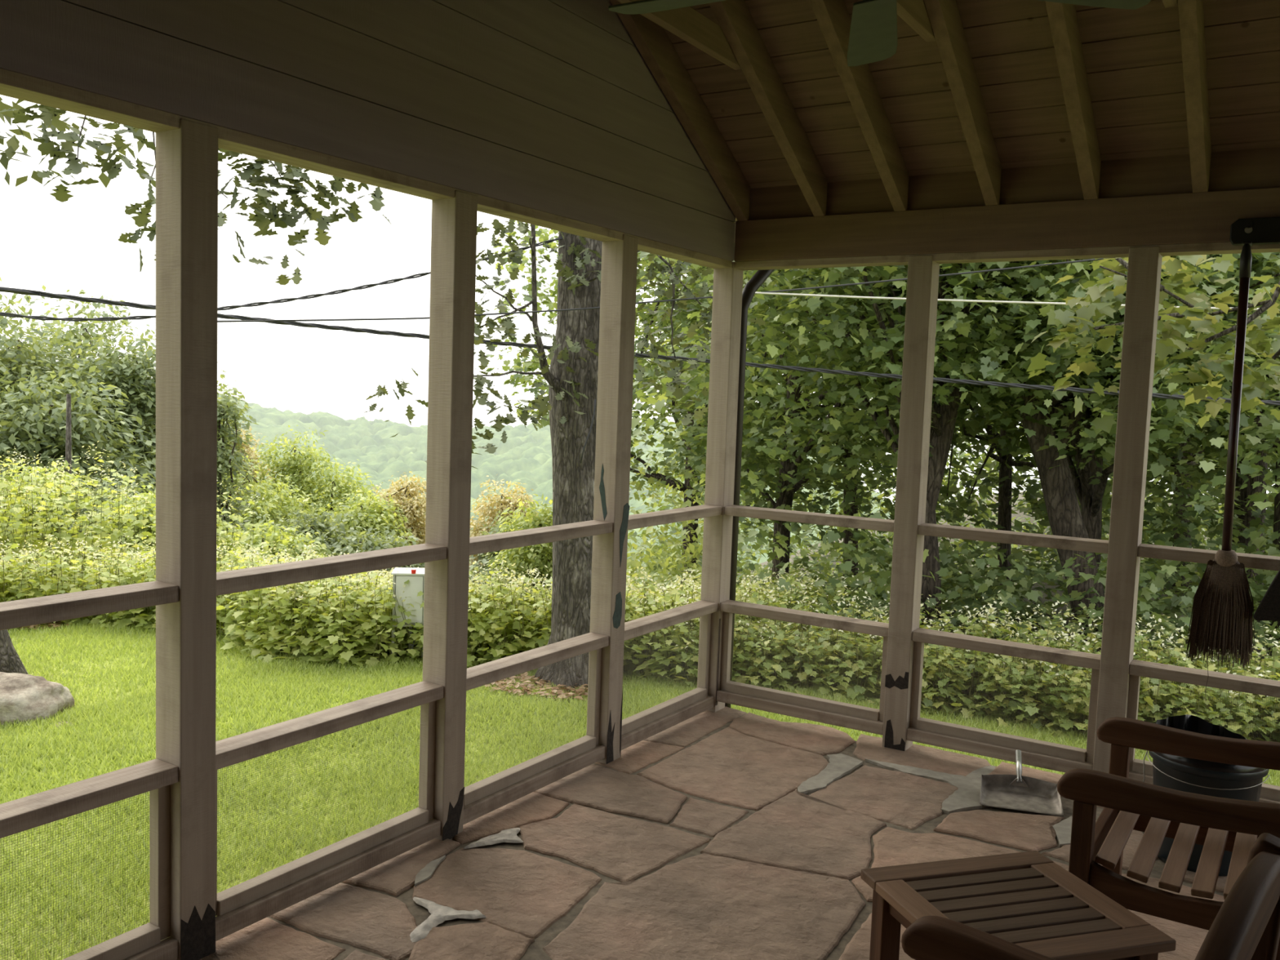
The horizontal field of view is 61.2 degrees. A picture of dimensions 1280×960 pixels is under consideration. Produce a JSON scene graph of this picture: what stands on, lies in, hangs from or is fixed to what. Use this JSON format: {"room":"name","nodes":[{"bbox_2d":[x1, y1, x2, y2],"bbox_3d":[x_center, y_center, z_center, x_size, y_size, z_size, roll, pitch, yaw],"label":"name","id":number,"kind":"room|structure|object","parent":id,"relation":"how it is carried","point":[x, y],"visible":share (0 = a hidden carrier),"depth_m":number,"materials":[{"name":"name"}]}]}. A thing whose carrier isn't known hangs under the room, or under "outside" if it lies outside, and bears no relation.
{"room":"screened porch","nodes":[
{"label":"screened porch","id":0,"kind":"room"},
{"bbox_2d":[0,0,735,261],"bbox_3d":[-0.944,-1.874,2.804,0.110,1.970,5.100,5,5,32],"label":"wall","id":1,"kind":"structure","parent":0,"point":[553,107],"depth_m":3.28,"materials":[{"name":"paint"}]},
{"bbox_2d":[0,68,732,268],"bbox_3d":[-0.979,-0.877,2.883,0.098,0.031,5.100,5,5,32],"label":"trim","id":2,"kind":"structure","parent":1,"relation":"attached to","point":[12,84],"depth_m":2.93,"materials":[{"name":"paint"}]},
{"bbox_2d":[199,706,1226,959],"bbox_3d":[1.141,1.426,1.758,5.235,0.063,5.260,5,5,32],"label":"floor","id":3,"kind":"structure","parent":0,"point":[726,833],"depth_m":3.52,"materials":[{"name":"brown stone"}]},
{"bbox_2d":[155,118,217,959],"bbox_3d":[-1.152,0.189,2.747,0.106,2.134,0.104,5,5,32],"label":"porch post","id":4,"kind":"object","parent":3,"relation":"on","point":[187,156],"visible":0.8,"depth_m":2.70,"materials":[{"name":"beige paint"}]},
{"bbox_2d":[214,700,440,941],"bbox_3d":[-0.912,0.964,3.215,0.073,0.464,0.866,5,5,32],"label":"screen","id":5,"kind":"object","parent":4,"relation":"attached to","point":[237,907],"visible":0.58,"depth_m":3.21,"materials":[{"name":"beige paint"}]},
{"bbox_2d":[215,680,444,770],"bbox_3d":[-0.912,0.711,3.200,0.092,0.043,0.866,5,5,32],"label":"rail","id":6,"kind":"object","parent":4,"relation":"attached to","point":[233,750],"visible":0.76,"depth_m":3.13,"materials":[{"name":"paint"}]},
{"bbox_2d":[216,543,446,595],"bbox_3d":[-0.895,0.253,3.163,0.092,0.043,0.866,5,5,32],"label":"rail","id":7,"kind":"object","parent":4,"relation":"attached to","point":[238,580],"visible":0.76,"depth_m":3.09,"materials":[{"name":"paint"}]},
{"bbox_2d":[422,190,477,840],"bbox_3d":[-0.632,0.142,3.565,0.106,2.134,0.104,5,5,32],"label":"porch post","id":8,"kind":"object","parent":3,"relation":"on","point":[454,220],"visible":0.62,"depth_m":3.52,"materials":[{"name":"beige paint"}]},
{"bbox_2d":[466,632,608,690],"bbox_3d":[-0.393,0.664,4.016,0.092,0.043,0.862,5,5,32],"label":"rail","id":9,"kind":"object","parent":8,"relation":"attached to","point":[485,673],"visible":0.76,"depth_m":3.97,"materials":[{"name":"paint"}]},
{"bbox_2d":[462,648,604,824],"bbox_3d":[-0.394,0.918,4.031,0.073,0.464,0.862,5,5,32],"label":"screen","id":10,"kind":"object","parent":9,"relation":"attached to","point":[486,795],"visible":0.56,"depth_m":4.06,"materials":[{"name":"beige paint"}]},
{"bbox_2d":[469,520,613,555],"bbox_3d":[-0.377,0.206,3.979,0.092,0.043,0.862,5,5,32],"label":"rail","id":11,"kind":"object","parent":8,"relation":"attached to","point":[522,538],"visible":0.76,"depth_m":3.92,"materials":[{"name":"paint"}]},
{"bbox_2d":[586,234,638,764],"bbox_3d":[-0.115,0.096,4.380,0.106,2.134,0.109,5,5,32],"label":"porch post","id":12,"kind":"object","parent":3,"relation":"on","point":[619,258],"visible":0.85,"depth_m":4.33,"materials":[{"name":"beige paint"}]},
{"bbox_2d":[621,613,714,750],"bbox_3d":[0.112,0.872,4.828,0.073,0.464,0.820,5,5,32],"label":"screen","id":13,"kind":"object","parent":12,"relation":"attached to","point":[639,726],"visible":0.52,"depth_m":4.89,"materials":[{"name":"beige paint"}]},
{"bbox_2d":[624,600,718,640],"bbox_3d":[0.113,0.619,4.813,0.092,0.043,0.820,5,5,32],"label":"rail","id":14,"kind":"object","parent":12,"relation":"attached to","point":[651,623],"visible":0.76,"depth_m":4.78,"materials":[{"name":"paint"}]},
{"bbox_2d":[627,504,722,529],"bbox_3d":[0.129,0.161,4.777,0.092,0.043,0.820,5,5,32],"label":"rail","id":15,"kind":"object","parent":12,"relation":"attached to","point":[681,514],"visible":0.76,"depth_m":4.74,"materials":[{"name":"paint"}]},
{"bbox_2d":[697,262,743,711],"bbox_3d":[0.380,0.051,5.160,0.106,2.134,0.104,5,5,32],"label":"porch post","id":16,"kind":"object","parent":3,"relation":"on","point":[727,290],"visible":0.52,"depth_m":5.10,"materials":[{"name":"beige paint"}]},
{"bbox_2d":[724,269,774,707],"bbox_3d":[0.560,0.157,5.317,0.343,2.787,0.077,-2,6,-42],"label":"downspout","id":17,"kind":"object","parent":16,"relation":"attached to","point":[760,277],"visible":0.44,"depth_m":5.17,"materials":[{"name":"black metal"}]},
{"bbox_2d":[716,611,888,734],"bbox_3d":[0.740,0.869,4.966,0.828,0.436,0.073,5,5,32],"label":"screen","id":18,"kind":"object","parent":16,"relation":"attached to","point":[851,716],"visible":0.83,"depth_m":4.97,"materials":[{"name":"beige paint"}]},
{"bbox_2d":[720,600,888,637],"bbox_3d":[0.753,0.630,4.955,0.828,0.043,0.092,5,5,32],"label":"rail","id":19,"kind":"object","parent":16,"relation":"attached to","point":[836,622],"visible":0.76,"depth_m":4.92,"materials":[{"name":"paint"}]},
{"bbox_2d":[724,504,893,532],"bbox_3d":[0.770,0.172,4.919,0.828,0.043,0.092,5,5,32],"label":"rail","id":20,"kind":"object","parent":16,"relation":"attached to","point":[835,520],"visible":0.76,"depth_m":4.87,"materials":[{"name":"paint"}]},
{"bbox_2d":[882,254,939,751],"bbox_3d":[1.166,0.118,4.664,0.104,2.134,0.106,5,5,32],"label":"porch post","id":21,"kind":"object","parent":3,"relation":"on","point":[922,281],"visible":0.91,"depth_m":4.62,"materials":[{"name":"beige paint"}]},
{"bbox_2d":[906,641,1099,772],"bbox_3d":[1.496,0.934,4.490,0.754,0.436,0.073,5,5,32],"label":"screen","id":22,"kind":"object","parent":21,"relation":"attached to","point":[1049,755],"visible":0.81,"depth_m":4.50,"materials":[{"name":"beige paint"}]},
{"bbox_2d":[911,627,1100,670],"bbox_3d":[1.509,0.695,4.479,0.754,0.043,0.092,5,5,32],"label":"rail","id":23,"kind":"object","parent":21,"relation":"attached to","point":[1063,656],"visible":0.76,"depth_m":4.44,"materials":[{"name":"paint"}]},
{"bbox_2d":[917,523,1108,553],"bbox_3d":[1.526,0.236,4.442,0.754,0.043,0.092,5,5,32],"label":"rail","id":24,"kind":"object","parent":21,"relation":"attached to","point":[1068,543],"visible":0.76,"depth_m":4.40,"materials":[{"name":"paint"}]},
{"bbox_2d":[860,850,1176,959],"bbox_3d":[0.769,1.120,2.296,0.463,0.462,0.434,1,5,-17],"label":"side table","id":25,"kind":"object","parent":3,"relation":"on","point":[1026,900],"visible":0.81,"depth_m":2.29,"materials":[{"name":"brown wood"}]},
{"bbox_2d":[979,749,1063,815],"bbox_3d":[1.470,1.156,4.188,0.296,0.129,0.345,3,5,16],"label":"dustpan","id":26,"kind":"object","parent":3,"relation":"on","point":[1018,792],"visible":0.97,"depth_m":4.18,"materials":[{"name":"metal"}]},
{"bbox_2d":[901,832,1279,959],"bbox_3d":[0.496,0.936,1.470,0.548,0.940,0.582,6,6,38],"label":"armchair","id":27,"kind":"object","parent":3,"relation":"on","point":[1246,925],"visible":1,"depth_m":1.47,"materials":[{"name":"brown wood"}]},
{"bbox_2d":[1092,246,1162,773],"bbox_3d":[1.891,0.180,4.207,0.104,2.134,0.104,5,5,32],"label":"porch post","id":28,"kind":"object","parent":3,"relation":"on","point":[1144,263],"visible":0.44,"depth_m":4.15,"materials":[{"name":"beige paint"}]},
{"bbox_2d":[1128,659,1279,697],"bbox_3d":[2.236,0.757,4.021,0.758,0.043,0.092,5,5,32],"label":"rail","id":29,"kind":"object","parent":28,"relation":"attached to","point":[1263,686],"visible":1,"depth_m":4.05,"materials":[{"name":"paint"}]},
{"bbox_2d":[1126,675,1279,804],"bbox_3d":[2.223,0.996,4.032,0.758,0.436,0.073,5,5,32],"label":"screen","id":30,"kind":"object","parent":29,"relation":"hanging from","point":[1269,793],"visible":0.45,"depth_m":4.17,"materials":[{"name":"beige paint"}]},
{"bbox_2d":[1137,543,1279,570],"bbox_3d":[2.252,0.298,3.985,0.758,0.043,0.092,5,5,32],"label":"rail","id":31,"kind":"object","parent":28,"relation":"attached to","point":[1144,550],"visible":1,"depth_m":4.05,"materials":[{"name":"paint"}]},
{"bbox_2d":[1057,716,1279,959],"bbox_3d":[1.375,0.870,2.692,0.548,0.940,0.582,5,5,32],"label":"armchair","id":32,"kind":"object","parent":3,"relation":"on","point":[1219,824],"visible":0.86,"depth_m":2.56,"materials":[{"name":"brown wood"}]},
{"bbox_2d":[1142,714,1269,875],"bbox_3d":[1.897,1.057,3.634,0.363,0.455,0.363,-1,5,-33],"label":"bucket","id":33,"kind":"object","parent":3,"relation":"on","point":[1214,779],"visible":0.45,"depth_m":3.51,"materials":[{"name":"plastic"}]},
{"bbox_3d":[-1.671,0.236,1.930,0.104,2.134,0.105,5,5,32],"label":"porch post","id":34,"kind":"object","parent":3,"relation":"on","visible":0},
{"bbox_2d":[0,784,177,959],"bbox_3d":[-1.431,1.011,2.397,0.073,0.464,0.864,5,5,32],"label":"screen","id":35,"kind":"object","parent":34,"relation":"attached to","point":[144,942],"visible":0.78,"depth_m":2.69,"materials":[{"name":"beige paint"}]},
{"bbox_2d":[0,758,177,838],"bbox_3d":[-1.431,0.758,2.382,0.092,0.043,0.864,5,5,32],"label":"rail","id":36,"kind":"object","parent":34,"relation":"attached to","point":[23,814],"visible":1,"depth_m":2.53,"materials":[{"name":"paint"}]},
{"bbox_2d":[0,580,178,630],"bbox_3d":[-1.414,0.299,2.345,0.092,0.043,0.864,5,5,32],"label":"rail","id":37,"kind":"object","parent":34,"relation":"attached to","point":[58,607],"visible":1,"depth_m":2.50,"materials":[{"name":"paint"}]},
{"bbox_2d":[663,0,1279,233],"bbox_3d":[1.238,-1.703,1.428,5.760,1.717,5.810,5,5,32],"label":"ceiling","id":38,"kind":"structure","parent":0,"point":[1133,58],"depth_m":4.00,"materials":[{"name":"paint"}]},
{"bbox_2d":[609,0,750,221],"bbox_3d":[-0.866,-1.882,2.754,0.050,1.654,5.140,5,5,32],"label":"rafter","id":39,"kind":"object","parent":38,"relation":"attached to","point":[651,39],"visible":1,"depth_m":4.47,"materials":[{"name":"paint"}]},
{"bbox_2d":[708,0,827,216],"bbox_3d":[-0.547,-1.855,2.553,0.050,1.654,5.140,5,5,32],"label":"rafter","id":40,"kind":"object","parent":38,"relation":"attached to","point":[734,18],"visible":1,"depth_m":4.27,"materials":[{"name":"paint"}]},
{"bbox_2d":[616,0,741,70],"bbox_3d":[-0.603,-1.536,2.595,0.038,0.100,3.686,5,5,32],"label":"tie","id":41,"kind":"object","parent":40,"relation":"attached to","point":[687,24],"visible":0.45,"depth_m":3.84,"materials":[{"name":"paint"}]},
{"bbox_2d":[808,0,909,211],"bbox_3d":[-0.238,-1.828,2.358,0.050,1.654,5.140,5,5,32],"label":"rafter","id":42,"kind":"object","parent":38,"relation":"attached to","point":[833,19],"visible":1,"depth_m":4.13,"materials":[{"name":"paint"}]},
{"bbox_2d":[923,0,1001,205],"bbox_3d":[0.085,-1.801,2.155,0.050,1.654,5.140,5,5,32],"label":"rafter","id":43,"kind":"object","parent":38,"relation":"attached to","point":[944,15],"visible":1,"depth_m":3.94,"materials":[{"name":"paint"}]},
{"bbox_2d":[896,0,935,42],"bbox_3d":[0.029,-1.482,2.197,0.038,0.100,3.686,5,5,32],"label":"tie","id":44,"kind":"object","parent":43,"relation":"attached to","point":[913,12],"visible":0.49,"depth_m":3.57,"materials":[{"name":"paint"}]},
{"bbox_2d":[1044,0,1101,199],"bbox_3d":[0.401,-1.774,1.956,0.050,1.654,5.140,5,5,32],"label":"rafter","id":45,"kind":"object","parent":38,"relation":"attached to","point":[1063,20],"visible":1,"depth_m":3.77,"materials":[{"name":"paint"}]},
{"bbox_2d":[1177,0,1211,192],"bbox_3d":[0.719,-1.746,1.755,0.050,1.654,5.140,5,5,32],"label":"rafter","id":46,"kind":"object","parent":38,"relation":"attached to","point":[1191,15],"visible":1,"depth_m":3.60,"materials":[{"name":"paint"}]},
{"bbox_2d":[733,186,1279,261],"bbox_3d":[2.622,-0.922,3.684,5.110,0.184,0.110,5,5,32],"label":"beam","id":47,"kind":"structure","parent":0,"point":[1203,217],"depth_m":4.33,"materials":[{"name":"paint"}]},
{"bbox_2d":[732,241,1279,270],"bbox_3d":[2.574,-0.818,3.720,5.214,0.030,0.098,5,5,32],"label":"trim","id":48,"kind":"structure","parent":47,"relation":"attached to","point":[1210,248],"depth_m":4.37,"materials":[{"name":"paint"}]},
{"bbox_2d":[749,146,1279,220],"bbox_3d":[2.623,-1.108,3.660,5.110,0.190,0.030,5,5,32],"label":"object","id":49,"kind":"structure","parent":47,"relation":"attached to","point":[1253,168],"depth_m":4.30,"materials":[{"name":"paint"}]},
{"bbox_2d":[1229,216,1279,246],"bbox_3d":[2.317,-0.871,3.743,0.490,0.101,0.119,5,5,32],"label":"rack","id":50,"kind":"object","parent":47,"relation":"attached to","point":[1263,230],"visible":0.97,"depth_m":3.85,"materials":[{"name":"black metal"}]},
{"bbox_2d":[1185,244,1254,701],"bbox_3d":[2.123,-0.015,3.869,0.218,1.640,0.110,5,5,32],"label":"broom","id":51,"kind":"object","parent":50,"relation":"hanging from","point":[1223,609],"visible":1,"depth_m":3.86,"materials":[{"name":"brown wood"}]},
{"label":"outside","id":52,"kind":"structure","parent":0,"visible":0},
{"bbox_2d":[217,391,890,585],"bbox_3d":[-119.588,-13.012,485.813,605.940,72.057,621.572,5,5,32],"label":"wooded hill","id":53,"kind":"structure","parent":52,"point":[526,455],"depth_m":501.44,"materials":[{"name":"green plant"}]},
{"bbox_3d":[0.606,-1.558,2.458,0.712,0.040,0.140,5,5,32],"label":"board","id":54,"kind":"object","parent":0,"visible":0},
{"bbox_2d":[608,0,1151,66],"bbox_3d":[0.513,-1.356,2.513,1.311,0.368,1.349,5,5,32],"label":"ceiling fan","id":55,"kind":"object","parent":54,"relation":"hanging from","point":[873,37],"visible":1,"depth_m":2.83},
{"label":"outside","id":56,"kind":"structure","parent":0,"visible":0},
{"bbox_2d":[1026,253,1279,445],"bbox_3d":[2.495,-0.833,4.971,1.214,1.303,0.965,5,5,32],"label":"branch","id":57,"kind":"object","parent":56,"point":[1196,312],"visible":0.84,"depth_m":4.98,"materials":[{"name":"green plant"}]},
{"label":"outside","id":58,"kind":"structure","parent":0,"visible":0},
{"bbox_2d":[0,491,1279,959],"bbox_3d":[-6.305,17.849,81.509,210.000,45.118,180.000,5,5,32],"label":"ground","id":59,"kind":"structure","parent":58,"point":[1013,515],"depth_m":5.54,"materials":[{"name":"green plant"}]},
{"bbox_2d":[0,671,74,724],"bbox_3d":[-4.106,1.445,6.829,1.025,0.471,0.690,2,5,-3],"label":"boulder","id":60,"kind":"object","parent":59,"relation":"on","point":[23,696],"visible":0.62,"depth_m":6.67,"materials":[{"name":"grey stone"}]},
{"bbox_2d":[0,457,90,563],"bbox_3d":[-8.565,0.856,15.393,2.042,2.330,2.051,5,5,32],"label":"bush","id":61,"kind":"object","parent":59,"relation":"on","point":[41,471],"visible":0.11,"depth_m":15.12,"materials":[{"name":"green plant"}]},
{"bbox_2d":[0,276,108,474],"bbox_3d":[-12.731,-0.509,20.408,5.094,7.238,4.766,4,5,23],"label":"tree","id":62,"kind":"object","parent":59,"relation":"on","point":[3,322],"visible":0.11,"depth_m":20.35,"materials":[{"name":"green plant"}]},
{"bbox_2d":[0,284,126,463],"bbox_3d":[-12.308,-0.384,21.669,4.419,6.998,4.670,1,5,-12],"label":"tree","id":63,"kind":"object","parent":59,"relation":"on","point":[27,297],"visible":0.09,"depth_m":21.43,"materials":[{"name":"green plant"}]},
{"bbox_2d":[0,358,155,509],"bbox_3d":[-10.473,0.455,19.370,4.026,5.124,3.916,5,5,32],"label":"tree","id":64,"kind":"object","parent":59,"relation":"on","point":[46,429],"visible":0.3,"depth_m":18.97,"materials":[{"name":"green plant"}]},
{"bbox_2d":[19,289,155,484],"bbox_3d":[-12.398,-0.492,24.045,3.884,7.606,3.897,0,5,-22],"label":"tree","id":65,"kind":"object","parent":59,"relation":"on","point":[91,314],"visible":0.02,"depth_m":23.67,"materials":[{"name":"green plant"}]},
{"bbox_2d":[48,466,155,561],"bbox_3d":[-7.362,0.947,15.500,2.134,2.230,2.012,-1,5,-29],"label":"bush","id":66,"kind":"object","parent":59,"relation":"on","point":[141,483],"visible":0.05,"depth_m":15.26,"materials":[{"name":"green plant"}]},
{"bbox_2d":[82,484,155,564],"bbox_3d":[-6.712,0.998,14.680,1.712,1.877,1.836,5,5,32],"label":"bush","id":67,"kind":"object","parent":59,"relation":"on","point":[145,495],"visible":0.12,"depth_m":14.32,"materials":[{"name":"green plant"}]},
{"bbox_2d":[36,312,230,498],"bbox_3d":[-10.227,-0.086,21.806,3.770,6.514,3.691,-1,6,-36],"label":"tree","id":68,"kind":"object","parent":59,"relation":"on","point":[129,375],"visible":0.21,"depth_m":21.14,"materials":[{"name":"green plant"}]},
{"bbox_2d":[0,440,309,586],"bbox_3d":[-9.511,1.017,10.405,11.380,3.064,5.570,2,5,-6],"label":"weeds","id":69,"kind":"object","parent":59,"relation":"on","point":[18,526],"visible":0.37,"depth_m":11.61,"materials":[{"name":"green plant"}]},
{"bbox_2d":[0,97,391,674],"bbox_3d":[-5.335,-2.560,7.486,6.656,8.441,7.125,-1,6,-36],"label":"leaning tree","id":70,"kind":"object","parent":59,"relation":"on","point":[10,660],"visible":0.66,"depth_m":6.02,"materials":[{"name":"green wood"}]},
{"bbox_2d":[216,380,261,537],"bbox_3d":[-7.306,0.239,18.744,1.373,3.828,1.426,5,5,32],"label":"shrub","id":71,"kind":"object","parent":59,"relation":"on","point":[224,462],"visible":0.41,"depth_m":18.67,"materials":[{"name":"green plant"}]},
{"bbox_2d":[0,533,492,662],"bbox_3d":[-5.471,1.338,9.912,6.757,1.957,9.653,5,5,32],"label":"bush","id":72,"kind":"object","parent":59,"relation":"on","point":[234,611],"visible":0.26,"depth_m":9.68,"materials":[{"name":"green plant"}]},
{"bbox_2d":[216,447,318,538],"bbox_3d":[-7.902,1.037,21.802,2.795,3.402,2.850,2,5,-1],"label":"bush","id":73,"kind":"object","parent":59,"relation":"on","point":[270,504],"visible":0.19,"depth_m":21.45,"materials":[{"name":"green plant"}]},
{"bbox_2d":[216,513,333,566],"bbox_3d":[-5.329,1.179,15.241,2.130,1.404,2.084,6,6,43],"label":"bush","id":74,"kind":"object","parent":59,"relation":"on","point":[277,540],"visible":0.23,"depth_m":15.07,"materials":[{"name":"green plant"}]},
{"bbox_2d":[244,425,343,527],"bbox_3d":[-7.672,0.782,23.957,2.275,4.007,2.319,1,5,-15],"label":"bush","id":75,"kind":"object","parent":59,"relation":"on","point":[296,476],"visible":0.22,"depth_m":23.59,"materials":[{"name":"green plant"}]},
{"bbox_2d":[248,498,375,554],"bbox_3d":[-4.899,1.151,16.462,2.220,1.779,2.133,2,5,-2],"label":"bush","id":76,"kind":"object","parent":59,"relation":"on","point":[313,526],"visible":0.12,"depth_m":16.30,"materials":[{"name":"green plant"}]},
{"bbox_2d":[274,453,382,528],"bbox_3d":[-6.569,1.112,23.279,2.491,3.378,2.658,5,5,32],"label":"bush","id":77,"kind":"object","parent":59,"relation":"on","point":[337,484],"visible":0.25,"depth_m":23.09,"materials":[{"name":"green plant"}]},
{"bbox_2d":[309,484,415,545],"bbox_3d":[-5.295,1.219,20.491,2.250,2.256,2.371,3,5,11],"label":"bush","id":78,"kind":"object","parent":59,"relation":"on","point":[371,512],"visible":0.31,"depth_m":20.21,"materials":[{"name":"green plant"}]},
{"bbox_2d":[315,521,424,584],"bbox_3d":[-4.039,1.300,16.159,2.163,1.355,2.189,4,5,21],"label":"bush","id":79,"kind":"object","parent":59,"relation":"on","point":[377,543],"visible":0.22,"depth_m":15.91,"materials":[{"name":"green plant"}]},
{"bbox_2d":[370,471,426,545],"bbox_3d":[-4.671,1.097,21.688,1.704,2.542,1.752,4,5,27],"label":"bush","id":80,"kind":"object","parent":59,"relation":"on","point":[415,515],"visible":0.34,"depth_m":21.41,"materials":[{"name":"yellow plant"}]},
{"bbox_2d":[391,567,424,657],"bbox_3d":[-1.776,1.078,8.348,0.270,0.810,0.280,2,5,-6],"label":"utility box","id":81,"kind":"object","parent":59,"relation":"on","point":[415,576],"visible":0.59,"depth_m":8.26,"materials":[{"name":"white metal"}]},
{"bbox_2d":[469,474,537,573],"bbox_3d":[-2.661,1.086,20.999,1.828,2.470,1.792,-1,6,-37],"label":"bush","id":82,"kind":"object","parent":59,"relation":"on","point":[501,503],"visible":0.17,"depth_m":20.71,"materials":[{"name":"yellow plant"}]},
{"bbox_2d":[481,493,552,601],"bbox_3d":[-1.549,1.536,17.101,1.807,2.790,1.795,5,6,36],"label":"bush","id":83,"kind":"object","parent":59,"relation":"on","point":[538,556],"visible":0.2,"depth_m":16.79,"materials":[{"name":"green plant"}]},
{"bbox_2d":[240,558,844,680],"bbox_3d":[-0.566,1.299,9.260,3.802,1.546,4.289,5,5,32],"label":"bushes","id":84,"kind":"object","parent":59,"relation":"on","point":[500,625],"visible":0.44,"depth_m":8.19,"materials":[{"name":"green plant"}]},
{"bbox_2d":[363,218,765,689],"bbox_3d":[-0.621,-2.969,7.547,6.925,9.378,6.690,1,5,-13],"label":"oak tree","id":85,"kind":"object","parent":59,"relation":"on","point":[571,375],"visible":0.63,"depth_m":7.34,"materials":[{"name":"green plant"}]},
{"bbox_2d":[0,236,562,321],"bbox_3d":[-2.756,-1.322,6.721,4.662,0.744,0.338,0,5,-21],"label":"overhead cable","id":86,"kind":"object","parent":85,"relation":"attached to","point":[334,292],"visible":0.7,"depth_m":7.00,"materials":[{"name":"black rubber"}]},
{"bbox_2d":[484,220,874,586],"bbox_3d":[0.869,-2.872,15.855,6.566,11.764,5.781,5,5,32],"label":"tree","id":87,"kind":"object","parent":59,"relation":"on","point":[515,379],"visible":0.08,"depth_m":16.01,"materials":[{"name":"green plant"}]},
{"bbox_2d":[626,431,748,598],"bbox_3d":[0.354,1.263,12.907,2.140,3.698,5.439,2,5,4],"label":"thicket","id":88,"kind":"object","parent":59,"relation":"on","point":[667,564],"visible":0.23,"depth_m":12.06,"materials":[{"name":"green plant"}]},
{"bbox_2d":[632,251,985,583],"bbox_3d":[1.831,-2.862,12.630,4.618,11.198,4.575,4,5,20],"label":"tree","id":89,"kind":"object","parent":59,"relation":"on","point":[785,491],"visible":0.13,"depth_m":12.51,"materials":[{"name":"green plant"}]},
{"bbox_2d":[631,252,1279,529],"bbox_3d":[3.205,-1.362,10.085,7.376,3.770,4.459,4,5,19],"label":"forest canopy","id":90,"kind":"object","parent":89,"relation":"attached to","point":[832,425],"visible":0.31,"depth_m":9.16,"materials":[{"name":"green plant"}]},
{"bbox_2d":[647,271,999,617],"bbox_3d":[3.288,-2.872,16.580,6.490,11.672,5.646,5,5,32],"label":"tree","id":91,"kind":"object","parent":59,"relation":"on","point":[887,485],"visible":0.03,"depth_m":16.34,"materials":[{"name":"green plant"}]},
{"bbox_2d":[626,288,1274,617],"bbox_3d":[6.606,-0.785,20.157,16.148,10.242,11.233,3,5,17],"label":"thicket","id":92,"kind":"object","parent":59,"relation":"on","point":[961,544],"visible":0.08,"depth_m":18.11,"materials":[{"name":"green plant"}]},
{"bbox_2d":[646,598,1279,742],"bbox_3d":[3.144,1.379,7.286,5.929,0.751,2.954,5,5,32],"label":"hedge","id":93,"kind":"object","parent":59,"relation":"on","point":[1237,666],"visible":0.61,"depth_m":7.27,"materials":[{"name":"green plant"}]},
{"bbox_2d":[694,255,1239,631],"bbox_3d":[2.888,-3.300,9.928,4.819,9.807,4.610,3,5,11],"label":"tree","id":94,"kind":"object","parent":59,"relation":"on","point":[940,436],"visible":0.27,"depth_m":9.22,"materials":[{"name":"green plant"}]},
{"bbox_2d":[694,502,1279,673],"bbox_3d":[3.699,1.697,10.856,6.979,3.371,4.990,3,5,17],"label":"thicket","id":95,"kind":"object","parent":59,"relation":"on","point":[877,591],"visible":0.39,"depth_m":9.76,"materials":[{"name":"green plant"}]},
{"bbox_2d":[695,568,1279,706],"bbox_3d":[3.315,1.263,7.548,6.046,0.894,1.170,3,5,17],"label":"weeds","id":96,"kind":"object","parent":59,"relation":"on","point":[1046,633],"visible":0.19,"depth_m":7.71,"materials":[{"name":"green plant"}]},
{"bbox_2d":[773,275,1264,591],"bbox_3d":[4.694,-3.389,13.071,6.475,9.986,5.753,5,5,32],"label":"tree","id":97,"kind":"object","parent":59,"relation":"on","point":[1006,478],"visible":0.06,"depth_m":12.91,"materials":[{"name":"green plant"}]},
{"bbox_2d":[808,252,1279,652],"bbox_3d":[3.987,-3.231,9.957,4.731,9.882,4.580,2,5,6],"label":"tree","id":98,"kind":"object","parent":59,"relation":"on","point":[1062,505],"visible":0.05,"depth_m":9.93,"materials":[{"name":"green plant"}]},
{"bbox_2d":[857,252,1279,566],"bbox_3d":[4.580,-3.252,10.517,4.561,9.897,4.895,-2,6,-39],"label":"tree","id":99,"kind":"object","parent":59,"relation":"on","point":[1090,496],"visible":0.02,"depth_m":10.19,"materials":[{"name":"green plant"}]},
{"bbox_2d":[960,367,1275,594],"bbox_3d":[7.534,-3.389,15.588,6.043,10.228,6.004,1,5,-11],"label":"tree","id":100,"kind":"object","parent":59,"relation":"on","point":[1198,455],"visible":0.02,"depth_m":15.54,"materials":[{"name":"green plant"}]},
{"bbox_2d":[1054,253,1279,654],"bbox_3d":[6.051,-3.169,10.226,4.735,9.914,4.526,3,5,13],"label":"tree","id":101,"kind":"object","parent":59,"relation":"on","point":[1273,517],"visible":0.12,"depth_m":10.33,"materials":[{"name":"green plant"}]},
{"bbox_2d":[1106,261,1279,639],"bbox_3d":[6.529,-3.211,11.208,4.793,9.985,4.490,2,5,2],"label":"tree","id":102,"kind":"object","parent":59,"relation":"on","point":[1245,492],"visible":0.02,"depth_m":11.22,"materials":[{"name":"green plant"}]},
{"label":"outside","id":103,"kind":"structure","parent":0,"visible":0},
{"bbox_2d":[0,286,1279,405],"bbox_3d":[-2.083,-1.071,6.890,15.103,0.835,2.701,2,5,-6],"label":"overhead cable","id":104,"kind":"object","parent":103,"point":[23,291],"visible":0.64,"depth_m":8.05,"materials":[{"name":"black rubber"}]},
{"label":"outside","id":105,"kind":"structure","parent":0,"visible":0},
{"bbox_2d":[217,257,1123,322],"bbox_3d":[0.984,-1.195,6.392,7.213,0.771,0.938,3,5,8],"label":"overhead cable","id":106,"kind":"object","parent":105,"point":[1100,259],"visible":0.74,"depth_m":6.75,"materials":[{"name":"black rubber"}]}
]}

